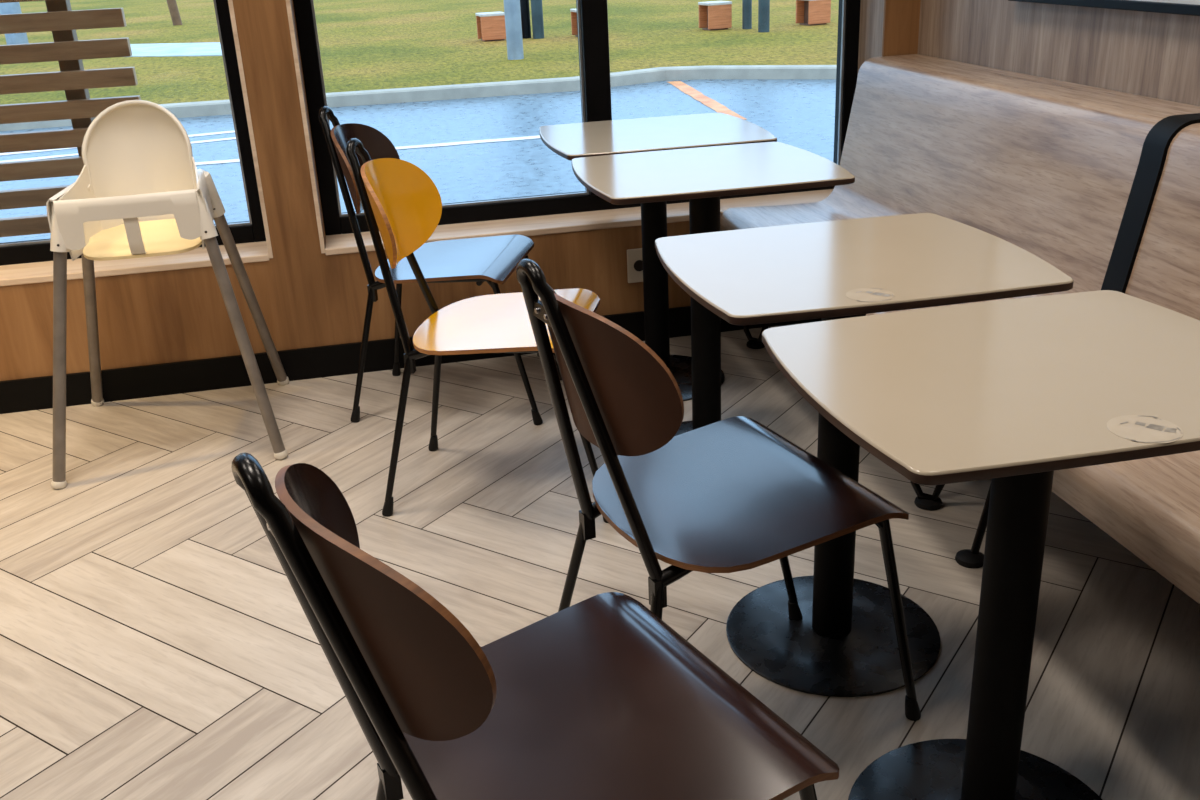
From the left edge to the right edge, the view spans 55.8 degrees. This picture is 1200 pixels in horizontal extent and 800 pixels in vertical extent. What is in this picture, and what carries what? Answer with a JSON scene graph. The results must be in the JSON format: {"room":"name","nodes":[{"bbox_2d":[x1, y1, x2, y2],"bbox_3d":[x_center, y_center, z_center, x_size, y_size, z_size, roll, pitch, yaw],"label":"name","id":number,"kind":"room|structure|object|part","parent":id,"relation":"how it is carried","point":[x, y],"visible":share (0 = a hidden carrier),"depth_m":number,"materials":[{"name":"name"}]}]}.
{"room":"eatery","nodes":[
{"label":"eatery","id":0,"kind":"room"},
{"bbox_2d":[0,0,920,380],"bbox_3d":[-1.459,-1.275,3.204,5.385,2.900,0.307,-7,23,-10],"label":"wall","id":1,"kind":"structure","parent":0,"point":[307,297],"depth_m":3.48,"materials":[{"name":"brown laminate"}]},
{"bbox_2d":[0,0,272,285],"bbox_3d":[-2.053,-1.320,3.063,1.987,2.057,0.341,-7,23,-10],"label":"window","id":2,"kind":"structure","parent":1,"relation":"in","point":[30,261],"depth_m":3.46,"materials":[{"name":"black metal"}]},
{"bbox_3d":[-2.013,-0.379,3.449,1.975,0.020,0.341,-7,23,-10],"label":"sill","id":3,"kind":"part","parent":2,"relation":"part of","materials":[{"name":"brown wood"}]},
{"bbox_2d":[0,306,820,413],"bbox_3d":[-1.468,-0.051,3.516,5.185,0.101,0.012,-7,23,-10],"label":"baseboard","id":4,"kind":"structure","parent":1,"relation":"attached to","point":[27,394],"depth_m":3.56,"materials":[{"name":"black laminate"}]},
{"bbox_2d":[286,0,885,254],"bbox_3d":[-0.044,-1.566,3.426,1.834,2.057,0.341,-7,23,-10],"label":"window","id":5,"kind":"structure","parent":1,"relation":"in","point":[545,214],"depth_m":3.67,"materials":[{"name":"black metal"}]},
{"bbox_3d":[0.007,-0.626,3.814,1.822,0.020,0.341,-7,23,-10],"label":"sill","id":6,"kind":"part","parent":5,"relation":"part of","materials":[{"name":"brown wood"}]},
{"bbox_2d":[627,248,642,282],"bbox_3d":[0.129,-0.442,3.725,0.079,0.113,0.012,-7,23,-10],"label":"wall outlet","id":7,"kind":"object","parent":1,"relation":"attached to","point":[634,256],"visible":0.62,"depth_m":3.72,"materials":[{"name":"beige plastic"}]},
{"bbox_2d":[0,321,1199,799],"bbox_3d":[-0.829,1.107,0.761,5.185,0.002,6.123,-7,23,-10],"label":"floor","id":8,"kind":"structure","parent":0,"point":[156,643],"depth_m":2.39,"materials":[{"name":"brown wood"}]},
{"bbox_2d":[46,100,288,488],"bbox_3d":[-1.225,-0.333,3.109,0.614,0.919,0.632,-7,23,-10],"label":"high chair","id":9,"kind":"object","parent":8,"relation":"on","point":[140,191],"visible":1,"depth_m":3.03,"materials":[{"name":"white plastic"}]},
{"bbox_3d":[-1.378,-0.118,2.891,0.031,0.675,0.193,14,27,35],"label":"leg","id":10,"kind":"part","parent":9,"relation":"part of","materials":[{"name":"grey metal"}]},
{"bbox_2d":[50,200,69,251],"bbox_3d":[-1.348,-0.432,2.827,0.044,0.130,0.069,12,27,32],"label":"socket","id":11,"kind":"object","parent":9,"relation":"attached to","point":[59,209],"depth_m":2.81,"materials":[{"name":"white plastic"}]},
{"bbox_3d":[-1.469,-0.269,3.272,0.031,0.679,0.308,-21,29,-38],"label":"leg","id":12,"kind":"part","parent":9,"relation":"part of","materials":[{"name":"grey metal"}]},
{"bbox_3d":[-1.175,-0.422,2.861,0.034,0.122,0.031,-7,23,-10],"label":"crotch post","id":13,"kind":"part","parent":9,"relation":"part of","materials":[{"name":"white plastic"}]},
{"bbox_2d":[195,189,217,239],"bbox_3d":[-1.013,-0.473,2.888,0.066,0.130,0.044,11,26,31],"label":"socket","id":14,"kind":"object","parent":9,"relation":"attached to","point":[205,229],"depth_m":2.88,"materials":[{"name":"white plastic"}]},
{"bbox_2d":[203,171,224,217],"bbox_3d":[-1.074,-0.566,3.122,0.045,0.130,0.082,2,23,12],"label":"socket","id":15,"kind":"object","parent":9,"relation":"attached to","point":[218,210],"depth_m":3.11,"materials":[{"name":"white plastic"}]},
{"bbox_3d":[-0.942,-0.173,2.975,0.174,0.674,0.031,10,25,28],"label":"leg","id":16,"kind":"part","parent":9,"relation":"part of","materials":[{"name":"grey metal"}]},
{"bbox_3d":[-1.040,-0.321,3.349,0.030,0.679,0.285,1,23,10],"label":"leg","id":17,"kind":"part","parent":9,"relation":"part of","materials":[{"name":"grey metal"}]},
{"bbox_2d":[319,106,561,424],"bbox_3d":[-0.453,-0.404,3.251,0.607,0.871,0.435,1,23,9],"label":"dining chair","id":18,"kind":"object","parent":8,"relation":"on","point":[492,260],"visible":0.71,"depth_m":3.19,"materials":[{"name":"brown wood"}]},
{"bbox_3d":[-0.690,-0.585,3.216,0.144,0.490,0.262,1,23,9],"label":"frame","id":19,"kind":"part","parent":18,"relation":"part of","materials":[{"name":"black metal"}]},
{"bbox_3d":[-0.672,-0.146,3.230,0.113,0.358,0.018,-15,25,-28],"label":"leg","id":20,"kind":"part","parent":18,"relation":"part of","materials":[{"name":"black metal"}]},
{"bbox_3d":[-0.673,-0.653,3.185,0.114,0.235,0.368,1,23,9],"label":"backrest","id":21,"kind":"part","parent":18,"relation":"part of","materials":[{"name":"brown wood"}]},
{"bbox_3d":[-0.624,-0.262,3.507,0.018,0.358,0.113,-20,28,-36],"label":"leg","id":22,"kind":"part","parent":18,"relation":"part of","materials":[{"name":"black metal"}]},
{"bbox_3d":[-0.439,-0.365,3.265,0.391,0.090,0.371,1,23,9],"label":"seat frame","id":23,"kind":"part","parent":18,"relation":"part of","materials":[{"name":"black metal"}]},
{"bbox_3d":[-0.429,-0.402,3.248,0.404,0.036,0.435,1,23,9],"label":"seat","id":24,"kind":"part","parent":18,"relation":"part of","materials":[{"name":"brown wood"}]},
{"bbox_3d":[-0.235,-0.145,3.130,0.108,0.389,0.018,0,22,7],"label":"leg","id":25,"kind":"part","parent":18,"relation":"part of","materials":[{"name":"black metal"}]},
{"bbox_2d":[346,138,607,522],"bbox_3d":[-0.256,-0.188,2.703,0.607,0.871,0.435,1,23,10],"label":"dining chair","id":26,"kind":"object","parent":8,"relation":"on","point":[405,203],"visible":0.84,"depth_m":2.68,"materials":[{"name":"yellow paint"}]},
{"bbox_3d":[-0.493,-0.369,2.670,0.144,0.490,0.262,1,23,10],"label":"frame","id":27,"kind":"part","parent":26,"relation":"part of","materials":[{"name":"black metal"}]},
{"bbox_3d":[-0.476,0.069,2.684,0.113,0.358,0.018,-15,25,-27],"label":"leg","id":28,"kind":"part","parent":26,"relation":"part of","materials":[{"name":"black metal"}]},
{"bbox_3d":[-0.476,-0.438,2.638,0.114,0.235,0.368,1,23,10],"label":"backrest","id":29,"kind":"part","parent":26,"relation":"part of","materials":[{"name":"yellow paint"}]},
{"bbox_3d":[-0.426,-0.047,2.961,0.018,0.358,0.113,-20,28,-36],"label":"leg","id":30,"kind":"part","parent":26,"relation":"part of","materials":[{"name":"black metal"}]},
{"bbox_3d":[-0.242,-0.149,2.717,0.391,0.090,0.371,1,23,10],"label":"seat frame","id":31,"kind":"part","parent":26,"relation":"part of","materials":[{"name":"black metal"}]},
{"bbox_3d":[-0.232,-0.186,2.700,0.404,0.036,0.435,1,23,10],"label":"seat","id":32,"kind":"part","parent":26,"relation":"part of","materials":[{"name":"yellow paint"}]},
{"bbox_3d":[-0.039,0.071,2.581,0.108,0.389,0.018,0,23,7],"label":"leg","id":33,"kind":"part","parent":26,"relation":"part of","materials":[{"name":"black metal"}]},
{"bbox_2d":[231,452,838,799],"bbox_3d":[-0.038,0.384,1.286,0.607,0.871,0.435,-15,25,-28],"label":"dining chair","id":34,"kind":"object","parent":8,"relation":"on","point":[598,697],"visible":1,"depth_m":1.23,"materials":[{"name":"brown wood"}]},
{"bbox_3d":[-0.244,0.261,1.106,0.144,0.490,0.262,-15,25,-28],"label":"frame","id":35,"kind":"part","parent":34,"relation":"part of","materials":[{"name":"black metal"}]},
{"bbox_3d":[-0.284,0.590,1.396,0.113,0.358,0.018,1,23,9],"label":"leg","id":36,"kind":"part","parent":34,"relation":"part of","materials":[{"name":"black metal"}]},
{"bbox_3d":[-0.230,0.188,1.087,0.114,0.235,0.368,-15,25,-28],"label":"backrest","id":37,"kind":"part","parent":34,"relation":"part of","materials":[{"name":"brown wood"}]},
{"bbox_3d":[-0.025,0.420,1.308,0.391,0.090,0.371,-15,25,-28],"label":"seat frame","id":38,"kind":"part","parent":34,"relation":"part of","materials":[{"name":"black metal"}]},
{"bbox_3d":[-0.016,0.379,1.298,0.404,0.036,0.435,-15,25,-28],"label":"seat","id":39,"kind":"part","parent":34,"relation":"part of","materials":[{"name":"brown wood"}]},
{"bbox_3d":[0.267,0.569,1.334,0.108,0.389,0.018,-17,26,-30],"label":"leg","id":40,"kind":"part","parent":34,"relation":"part of","materials":[{"name":"black metal"}]},
{"bbox_2d":[539,113,776,400],"bbox_3d":[0.163,-0.412,3.350,0.612,0.750,0.536,-7,23,-10],"label":"pedestal table","id":41,"kind":"object","parent":8,"relation":"on","point":[571,141],"visible":0.57,"depth_m":3.28,"materials":[{"name":"beige laminate"}]},
{"bbox_3d":[0.163,-0.401,3.355,0.075,0.698,0.075,-7,23,-10],"label":"table post","id":42,"kind":"part","parent":41,"relation":"part of","materials":[{"name":"black metal"}]},
{"bbox_2d":[571,142,854,435],"bbox_3d":[0.265,-0.209,2.843,0.600,0.750,0.520,-7,23,-10],"label":"pedestal table","id":43,"kind":"object","parent":8,"relation":"on","point":[700,175],"visible":0.56,"depth_m":2.71,"materials":[{"name":"beige laminate"}]},
{"bbox_3d":[0.266,-0.198,2.847,0.075,0.698,0.075,-7,23,-10],"label":"table post","id":44,"kind":"part","parent":43,"relation":"part of","materials":[{"name":"black metal"}]},
{"bbox_2d":[516,259,920,720],"bbox_3d":[0.185,0.151,1.826,0.607,0.871,0.435,-13,24,-23],"label":"dining chair","id":45,"kind":"object","parent":8,"relation":"on","point":[733,494],"visible":0.96,"depth_m":1.72,"materials":[{"name":"brown wood"}]},
{"bbox_3d":[-0.077,-0.122,1.583,0.008,0.024,0.082,-13,24,-23],"label":"mounting plate","id":46,"kind":"part","parent":45,"relation":"part of","materials":[{"name":"silver metal"}]},
{"bbox_3d":[-0.059,0.348,1.956,0.113,0.358,0.018,3,23,14],"label":"leg","id":47,"kind":"part","parent":45,"relation":"part of","materials":[{"name":"black metal"}]},
{"bbox_3d":[-0.031,0.022,1.663,0.144,0.490,0.262,-13,24,-23],"label":"frame","id":48,"kind":"part","parent":45,"relation":"part of","materials":[{"name":"black metal"}]},
{"bbox_3d":[-0.016,-0.051,1.643,0.114,0.235,0.368,-13,24,-23],"label":"backrest","id":49,"kind":"part","parent":45,"relation":"part of","materials":[{"name":"brown wood"}]},
{"bbox_3d":[0.075,0.447,1.701,0.018,0.358,0.113,7,24,23],"label":"leg","id":50,"kind":"part","parent":45,"relation":"part of","materials":[{"name":"black metal"}]},
{"bbox_3d":[0.198,0.187,1.847,0.391,0.090,0.371,-13,24,-23],"label":"seat frame","id":51,"kind":"part","parent":45,"relation":"part of","materials":[{"name":"black metal"}]},
{"bbox_3d":[0.207,0.147,1.837,0.404,0.036,0.435,-13,24,-23],"label":"seat","id":52,"kind":"part","parent":45,"relation":"part of","materials":[{"name":"brown wood"}]},
{"bbox_3d":[0.332,0.233,2.144,0.108,0.389,0.018,-12,24,-21],"label":"leg","id":53,"kind":"part","parent":45,"relation":"part of","materials":[{"name":"black metal"}]},
{"bbox_3d":[0.486,0.346,1.851,0.108,0.389,0.018,-14,25,-26],"label":"leg","id":54,"kind":"part","parent":45,"relation":"part of","materials":[{"name":"black metal"}]},
{"bbox_2d":[655,213,1073,696],"bbox_3d":[0.433,0.105,2.060,0.596,0.750,0.504,-7,23,-9],"label":"pedestal table","id":55,"kind":"object","parent":8,"relation":"on","point":[844,643],"visible":0.98,"depth_m":2.02,"materials":[{"name":"beige laminate"}]},
{"bbox_3d":[0.433,0.116,2.064,0.075,0.698,0.075,-7,23,-9],"label":"table post","id":56,"kind":"part","parent":55,"relation":"part of","materials":[{"name":"black metal"}]},
{"bbox_2d":[854,288,892,301],"bbox_3d":[0.410,-0.159,1.716,0.064,0.001,0.065,-7,23,-9],"label":"print","id":57,"kind":"object","parent":55,"relation":"on","point":[876,293],"depth_m":1.72},
{"bbox_2d":[720,54,1199,510],"bbox_3d":[0.869,-0.406,3.084,0.679,0.877,1.500,-7,23,-10],"label":"bench","id":58,"kind":"object","parent":8,"relation":"on","point":[1067,174],"visible":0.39,"depth_m":2.83,"materials":[{"name":"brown wood"}]},
{"bbox_3d":[0.548,-0.353,3.672,0.194,0.336,0.103,10,26,29],"label":"leg","id":59,"kind":"part","parent":58,"relation":"part of","materials":[{"name":"black metal"}]},
{"bbox_3d":[0.806,0.070,2.613,0.194,0.336,0.103,10,26,29],"label":"leg","id":60,"kind":"part","parent":58,"relation":"part of","materials":[{"name":"black metal"}]},
{"bbox_3d":[1.012,-0.299,2.370,0.679,0.545,0.066,-7,23,-10],"label":"frame","id":61,"kind":"part","parent":58,"relation":"part of","materials":[{"name":"black metal"}]},
{"bbox_2d":[762,290,1199,799],"bbox_3d":[0.562,0.301,1.567,0.600,0.750,0.500,-7,23,-10],"label":"pedestal table","id":62,"kind":"object","parent":8,"relation":"on","point":[1011,393],"visible":1,"depth_m":1.47,"materials":[{"name":"beige laminate"}]},
{"bbox_3d":[0.563,0.312,1.571,0.075,0.698,0.075,-7,23,-10],"label":"table post","id":63,"kind":"part","parent":62,"relation":"part of","materials":[{"name":"black metal"}]},
{"bbox_2d":[1120,416,1181,442],"bbox_3d":[0.593,0.032,1.231,0.068,0.001,0.069,-7,23,-10],"label":"print","id":64,"kind":"object","parent":62,"relation":"on","point":[1152,426],"depth_m":1.23},
{"bbox_2d":[955,123,1199,603],"bbox_3d":[1.224,0.209,1.557,0.672,0.870,1.865,-7,23,-10],"label":"bench","id":65,"kind":"object","parent":8,"relation":"on","point":[1149,506],"visible":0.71,"depth_m":1.90,"materials":[{"name":"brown wood"}]},
{"bbox_3d":[0.840,0.158,2.395,0.140,0.335,0.018,-19,28,-35],"label":"leg","id":66,"kind":"part","parent":65,"relation":"part of","materials":[{"name":"black metal"}]},
{"bbox_2d":[917,0,1199,105],"bbox_3d":[1.741,-0.487,0.713,0.200,2.750,6.123,-7,23,-10],"label":"wall","id":67,"kind":"structure","parent":0,"point":[1148,54],"depth_m":2.86,"materials":[{"name":"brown wood"}]},
{"bbox_2d":[1008,0,1199,15],"bbox_3d":[1.318,-1.079,1.997,0.029,0.793,2.060,-7,23,-10],"label":"wall picture","id":68,"kind":"object","parent":67,"relation":"attached to","point":[1181,7],"visible":1,"depth_m":2.56,"materials":[{"name":"black metal"}]},
{"label":"outside","id":69,"kind":"structure","parent":0,"visible":0},
{"bbox_2d":[0,0,838,104],"bbox_3d":[-7.852,-12.623,35.078,120.070,0.001,103.849,-7,23,-10],"label":"lawn","id":70,"kind":"structure","parent":69,"point":[364,44],"depth_m":15.15,"materials":[{"name":"green plant"}]},
{"bbox_2d":[0,2,28,44],"bbox_3d":[-9.937,-6.576,19.095,0.340,1.150,0.340,-7,23,-10],"label":"bollard","id":71,"kind":"object","parent":70,"relation":"on","point":[12,7],"visible":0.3,"depth_m":19.09,"materials":[{"name":"metal"}]},
{"bbox_2d":[166,0,182,24],"bbox_3d":[-8.583,-8.373,22.321,0.366,1.900,0.180,-7,23,-10],"label":"stake","id":72,"kind":"object","parent":70,"relation":"on","point":[172,5],"visible":1,"depth_m":22.54,"materials":[{"name":"wood"}]},
{"bbox_2d":[475,12,505,41],"bbox_3d":[-1.513,-5.205,15.807,0.360,0.365,0.360,-9,23,-14],"label":"seat","id":73,"kind":"object","parent":70,"relation":"on","point":[490,25],"visible":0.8,"depth_m":15.66,"materials":[{"name":"orange wood"}]},
{"bbox_2d":[504,0,523,59],"bbox_3d":[-1.086,-6.075,12.430,0.190,4.500,0.190,-7,23,-10],"label":"post","id":74,"kind":"object","parent":70,"relation":"on","point":[512,11],"visible":1,"depth_m":13.09,"materials":[{"name":"metal"}]},
{"bbox_2d":[520,0,530,38],"bbox_3d":[-1.101,-6.569,15.345,0.130,3.200,0.130,-7,23,-10],"label":"post","id":75,"kind":"object","parent":70,"relation":"on","point":[524,4],"visible":1,"depth_m":15.81,"materials":[{"name":"black metal"}]},
{"bbox_2d":[531,0,543,38],"bbox_3d":[-0.928,-6.532,15.235,0.160,3.200,0.160,-7,23,-10],"label":"post","id":76,"kind":"object","parent":70,"relation":"on","point":[536,5],"visible":1,"depth_m":15.69,"materials":[{"name":"metal"}]},
{"bbox_2d":[570,9,577,36],"bbox_3d":[-0.185,-5.232,15.716,0.360,0.365,0.360,-9,23,-14],"label":"seat","id":77,"kind":"object","parent":70,"relation":"on","point":[573,11],"visible":0.17,"depth_m":15.81,"materials":[{"name":"orange wood"}]},
{"bbox_2d":[698,1,731,30],"bbox_3d":[1.607,-5.370,15.841,0.360,0.365,0.360,-10,23,-16],"label":"seat","id":78,"kind":"object","parent":70,"relation":"on","point":[713,15],"visible":1,"depth_m":15.71,"materials":[{"name":"orange wood"}]},
{"bbox_2d":[742,0,751,28],"bbox_3d":[1.974,-6.538,15.172,0.130,3.000,0.130,-7,23,-10],"label":"post","id":79,"kind":"object","parent":70,"relation":"on","point":[746,4],"visible":1,"depth_m":15.62,"materials":[{"name":"metal"}]},
{"bbox_2d":[758,0,769,31],"bbox_3d":[2.125,-6.312,14.604,0.150,3.000,0.150,-7,23,-10],"label":"post","id":80,"kind":"object","parent":70,"relation":"on","point":[763,5],"visible":1,"depth_m":15.04,"materials":[{"name":"metal"}]},
{"bbox_2d":[796,0,830,25],"bbox_3d":[2.984,-5.449,15.873,0.360,0.365,0.360,-12,24,-21],"label":"seat","id":81,"kind":"object","parent":70,"relation":"on","point":[808,12],"visible":1,"depth_m":15.77,"materials":[{"name":"orange wood"}]},
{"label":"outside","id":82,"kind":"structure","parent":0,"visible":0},
{"bbox_2d":[129,42,221,56],"bbox_3d":[-11.535,-5.725,18.776,16.364,0.062,2.027,6,24,20],"label":"path","id":83,"kind":"structure","parent":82,"point":[209,48],"depth_m":16.68,"materials":[{"name":"grey concrete"}]},
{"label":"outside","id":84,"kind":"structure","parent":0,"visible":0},
{"bbox_2d":[0,79,835,242],"bbox_3d":[-3.465,-4.828,15.901,120.000,0.001,26.170,-7,23,-10],"label":"road","id":85,"kind":"structure","parent":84,"point":[800,113],"depth_m":9.16,"materials":[{"name":"asphalt"}]},
{"bbox_2d":[0,0,140,236],"bbox_3d":[-2.626,-1.200,3.487,2.188,2.650,0.100,-7,23,-10],"label":"screen","id":86,"kind":"object","parent":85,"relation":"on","point":[59,18],"visible":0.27,"depth_m":3.71,"materials":[{"name":"brown wood"}]},
{"bbox_3d":[-1.758,-1.314,3.663,0.063,2.650,0.060,-7,23,-10],"label":"post","id":87,"kind":"part","parent":86,"relation":"part of","materials":[{"name":"brown wood"}]},
{"bbox_2d":[0,130,234,154],"bbox_3d":[-4.099,-2.110,9.354,2.221,0.001,0.500,-7,23,-10],"label":"road marking","id":88,"kind":"object","parent":85,"relation":"on","point":[233,131],"visible":0.36,"depth_m":9.23,"materials":[{"name":"paint"}]},
{"bbox_2d":[0,137,235,161],"bbox_3d":[-4.012,-1.959,8.977,2.219,0.001,0.510,-7,23,-10],"label":"road marking","id":89,"kind":"object","parent":85,"relation":"on","point":[54,156],"visible":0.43,"depth_m":8.89,"materials":[{"name":"paint"}]},
{"bbox_2d":[195,135,539,164],"bbox_3d":[-1.201,-1.936,8.591,4.051,0.001,0.163,-7,23,-10],"label":"road marking","id":90,"kind":"object","parent":85,"relation":"on","point":[538,136],"visible":0.34,"depth_m":8.60,"materials":[{"name":"paint"}]},
{"bbox_2d":[0,65,836,130],"bbox_3d":[0.360,-0.735,5.402,122.569,0.170,13.878,-3,22,1],"label":"curb","id":91,"kind":"object","parent":85,"relation":"on","point":[565,84],"visible":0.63,"depth_m":11.11,"materials":[{"name":"concrete"}]},
{"bbox_2d":[668,81,745,119],"bbox_3d":[0.932,-2.743,10.306,0.347,0.001,2.731,-7,23,-10],"label":"road marking","id":92,"kind":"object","parent":85,"relation":"on","point":[719,108],"visible":0.91,"depth_m":10.24,"materials":[{"name":"orange paint"}]}
]}

